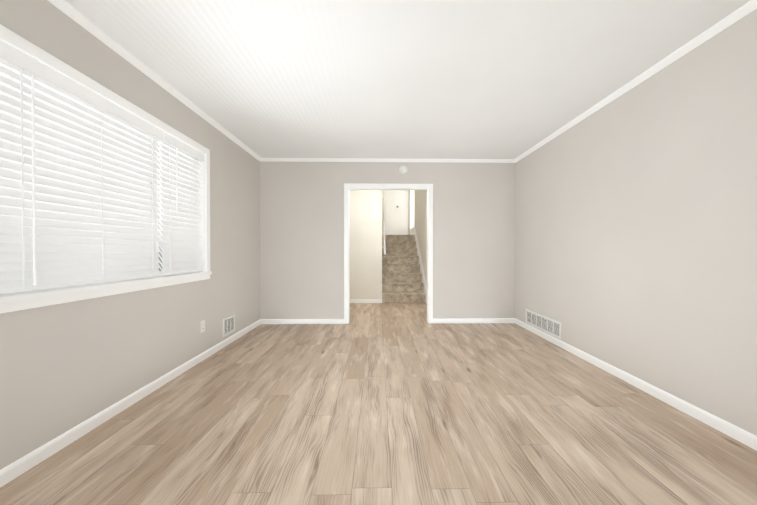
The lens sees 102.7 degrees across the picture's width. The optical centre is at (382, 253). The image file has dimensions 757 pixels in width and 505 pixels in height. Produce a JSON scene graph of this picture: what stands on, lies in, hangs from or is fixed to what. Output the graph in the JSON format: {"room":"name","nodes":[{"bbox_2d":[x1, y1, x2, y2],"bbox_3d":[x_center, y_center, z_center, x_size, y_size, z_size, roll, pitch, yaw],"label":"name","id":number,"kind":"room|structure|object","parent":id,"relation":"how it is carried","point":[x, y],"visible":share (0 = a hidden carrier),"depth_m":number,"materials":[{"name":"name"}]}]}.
{"room":"empty living room","nodes":[
{"label":"empty living room","id":0,"kind":"room"},
{"bbox_2d":[0,0,259,469],"bbox_3d":[-1.844,-0.155,1.821,0.150,2.440,5.537,0,1,-1],"label":"wall","id":1,"kind":"structure","parent":0,"point":[64,367],"depth_m":2.02,"materials":[{"name":"grey paint"}]},
{"bbox_2d":[0,24,211,313],"bbox_3d":[-1.829,-0.391,1.903,0.184,1.320,2.413,0,1,-1],"label":"window","id":2,"kind":"structure","parent":1,"relation":"in","point":[16,301],"depth_m":1.91,"materials":[{"name":"white wood"}]},
{"bbox_2d":[0,42,163,293],"bbox_3d":[-1.795,-0.398,1.921,0.077,1.161,1.082,0,1,-1],"label":"window blind","id":3,"kind":"object","parent":2,"relation":"attached to","point":[90,257],"visible":1,"depth_m":1.73,"materials":[{"name":"white plastic"}]},
{"bbox_2d":[159,133,203,274],"bbox_3d":[-1.810,-0.406,2.750,0.077,1.161,0.560,0,1,-1],"label":"window blind","id":4,"kind":"object","parent":2,"relation":"attached to","point":[180,253],"visible":0.94,"depth_m":2.70,"materials":[{"name":"white plastic"}]},
{"bbox_2d":[0,319,259,487],"bbox_3d":[-1.763,1.028,1.847,0.014,0.074,5.267,0,1,-1],"label":"baseboard","id":5,"kind":"structure","parent":1,"relation":"attached to","point":[19,467],"depth_m":1.87,"materials":[{"name":"white wood"}]},
{"bbox_2d":[47,0,262,161],"bbox_3d":[-1.750,-1.354,1.827,0.041,0.041,5.267,0,1,-1],"label":"crown molding","id":6,"kind":"structure","parent":1,"relation":"attached to","point":[88,25],"depth_m":2.15,"materials":[{"name":"white wood"}]},
{"bbox_2d":[200,320,204,332],"bbox_3d":[-1.786,0.720,3.001,0.008,0.116,0.072,0,1,-1],"label":"electrical outlet","id":7,"kind":"object","parent":1,"relation":"attached to","point":[202,325],"visible":1,"depth_m":2.99,"materials":[{"name":"white plastic"}]},
{"bbox_2d":[223,314,234,336],"bbox_3d":[-1.793,0.833,3.527,0.012,0.205,0.270,0,1,-1],"label":"air vent","id":8,"kind":"object","parent":1,"relation":"in","point":[228,324],"visible":1,"depth_m":3.52,"materials":[{"name":"white plastic"}]},
{"bbox_2d":[350,190,373,298],"bbox_3d":[-0.810,-0.194,6.342,1.320,2.440,0.120,0,1,-1],"label":"wall","id":9,"kind":"structure","parent":0,"point":[366,222],"depth_m":6.29,"materials":[{"name":"beige paint"}]},
{"bbox_2d":[350,299,381,302],"bbox_3d":[-0.664,0.989,6.287,1.290,0.074,0.014,0,1,-1],"label":"baseboard","id":10,"kind":"structure","parent":9,"relation":"attached to","point":[351,300],"depth_m":6.29,"materials":[{"name":"white wood"}]},
{"bbox_2d":[374,190,381,298],"bbox_3d":[-0.107,-0.988,7.908,0.120,4.000,3.480,0,1,-1],"label":"wall","id":11,"kind":"structure","parent":0,"point":[377,193],"depth_m":6.29,"materials":[{"name":"beige paint"}]},
{"bbox_2d":[382,198,385,254],"bbox_3d":[0.001,-0.749,7.281,0.081,1.524,2.146,0,1,-1],"label":"stair handrail","id":12,"kind":"object","parent":11,"relation":"attached to","point":[384,242],"visible":0.88,"depth_m":7.00,"materials":[{"name":"white wood"}]},
{"bbox_2d":[0,303,756,504],"bbox_3d":[0.082,1.091,4.573,4.100,0.100,10.950,0,1,-1],"label":"floor","id":13,"kind":"structure","parent":0,"point":[388,404],"depth_m":1.78,"materials":[{"name":"wood"}]},
{"bbox_2d":[382,235,425,302],"bbox_3d":[0.418,0.258,7.268,0.903,1.520,1.978,0,1,-1],"label":"stairs","id":14,"kind":"structure","parent":13,"relation":"on","point":[402,278],"depth_m":7.09,"materials":[{"name":"carpet"}]},
{"bbox_2d":[260,162,515,318],"bbox_3d":[0.082,-0.179,4.564,3.800,2.440,0.120,0,1,-1],"label":"wall","id":15,"kind":"structure","parent":0,"point":[301,207],"depth_m":4.50,"materials":[{"name":"grey paint"}]},
{"bbox_2d":[260,319,343,323],"bbox_3d":[-1.182,1.005,4.485,1.210,0.074,0.014,0,1,-1],"label":"baseboard","id":16,"kind":"structure","parent":15,"relation":"attached to","point":[262,321],"depth_m":4.48,"materials":[{"name":"white wood"}]},
{"bbox_2d":[336,253,341,260],"bbox_3d":[-0.652,0.055,4.492,0.100,0.120,0.004,0,1,-1],"label":"light switch","id":17,"kind":"object","parent":15,"relation":"attached to","point":[338,255],"depth_m":4.49,"materials":[{"name":"white plastic"}]},
{"bbox_2d":[344,183,432,323],"bbox_3d":[0.082,0.002,4.565,1.320,2.079,0.156,0,1,-1],"label":"door frame","id":18,"kind":"structure","parent":15,"relation":"attached to","point":[369,186],"depth_m":4.49,"materials":[{"name":"white wood"}]},
{"bbox_2d":[263,158,514,162],"bbox_3d":[0.088,-1.378,4.473,3.690,0.041,0.041,0,1,-1],"label":"crown molding","id":19,"kind":"structure","parent":15,"relation":"attached to","point":[264,159],"depth_m":4.47,"materials":[{"name":"white wood"}]},
{"bbox_2d":[399,166,407,174],"bbox_3d":[0.306,-1.238,4.479,0.132,0.132,0.038,0,1,-1],"label":"smoke detector","id":20,"kind":"object","parent":15,"relation":"attached to","point":[403,170],"visible":1,"depth_m":4.46,"materials":[{"name":"white plastic"}]},
{"bbox_2d":[433,318,515,323],"bbox_3d":[1.353,1.004,4.530,1.220,0.074,0.014,0,1,-1],"label":"baseboard","id":21,"kind":"structure","parent":15,"relation":"attached to","point":[435,320],"depth_m":4.52,"materials":[{"name":"white wood"}]},
{"bbox_2d":[382,190,425,279],"bbox_3d":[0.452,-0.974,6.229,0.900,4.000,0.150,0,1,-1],"label":"wall","id":22,"kind":"structure","parent":0,"point":[419,195],"depth_m":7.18,"materials":[{"name":"grey paint"}]},
{"bbox_2d":[383,190,407,234],"bbox_3d":[0.399,-1.573,9.480,0.770,2.100,0.096,0,1,-1],"label":"door","id":23,"kind":"structure","parent":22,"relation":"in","point":[396,210],"depth_m":9.50,"materials":[{"name":"white wood"}]},
{"bbox_2d":[410,190,413,228],"bbox_3d":[0.851,-1.642,8.914,0.011,1.750,0.950,0,1,-1],"label":"window","id":24,"kind":"structure","parent":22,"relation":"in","point":[411,208],"depth_m":8.98,"materials":[{"name":"white"}]},
{"bbox_2d":[65,0,749,158],"bbox_3d":[0.130,-1.435,1.845,4.100,0.120,5.537,0,1,-1],"label":"ceiling","id":25,"kind":"structure","parent":0,"point":[446,79],"depth_m":2.17,"materials":[{"name":"white paint"}]},
{"bbox_2d":[426,190,426,285],"bbox_3d":[0.948,-0.982,7.149,0.120,4.000,5.033,0,1,-1],"label":"wall","id":26,"kind":"structure","parent":0,"point":[426,190],"depth_m":6.30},
{"bbox_2d":[409,227,426,303],"bbox_3d":[0.868,0.139,7.884,0.014,1.746,3.340,0,1,-1],"label":"trim","id":27,"kind":"structure","parent":26,"relation":"attached to","point":[421,267],"depth_m":6.85,"materials":[{"name":"white wood"}]},
{"bbox_2d":[515,9,756,435],"bbox_3d":[2.105,-0.155,1.891,0.150,2.440,5.537,0,1,-1],"label":"wall","id":28,"kind":"structure","parent":0,"point":[635,231],"depth_m":2.19,"materials":[{"name":"grey paint"}]},
{"bbox_2d":[526,309,560,338],"bbox_3d":[1.990,0.865,3.800,0.012,0.190,0.800,0,1,-1],"label":"air vent","id":29,"kind":"object","parent":28,"relation":"in","point":[550,326],"visible":1,"depth_m":3.73,"materials":[{"name":"white plastic"}]},
{"bbox_2d":[512,319,756,450],"bbox_3d":[2.023,1.027,1.914,0.014,0.074,5.267,0,1,-1],"label":"baseboard","id":30,"kind":"structure","parent":28,"relation":"attached to","point":[745,437],"depth_m":2.18,"materials":[{"name":"white wood"}]},
{"bbox_2d":[515,0,756,162],"bbox_3d":[2.010,-1.355,1.894,0.041,0.041,5.267,0,1,-1],"label":"crown molding","id":31,"kind":"structure","parent":28,"relation":"attached to","point":[750,6],"depth_m":2.17,"materials":[{"name":"white wood"}]}
]}

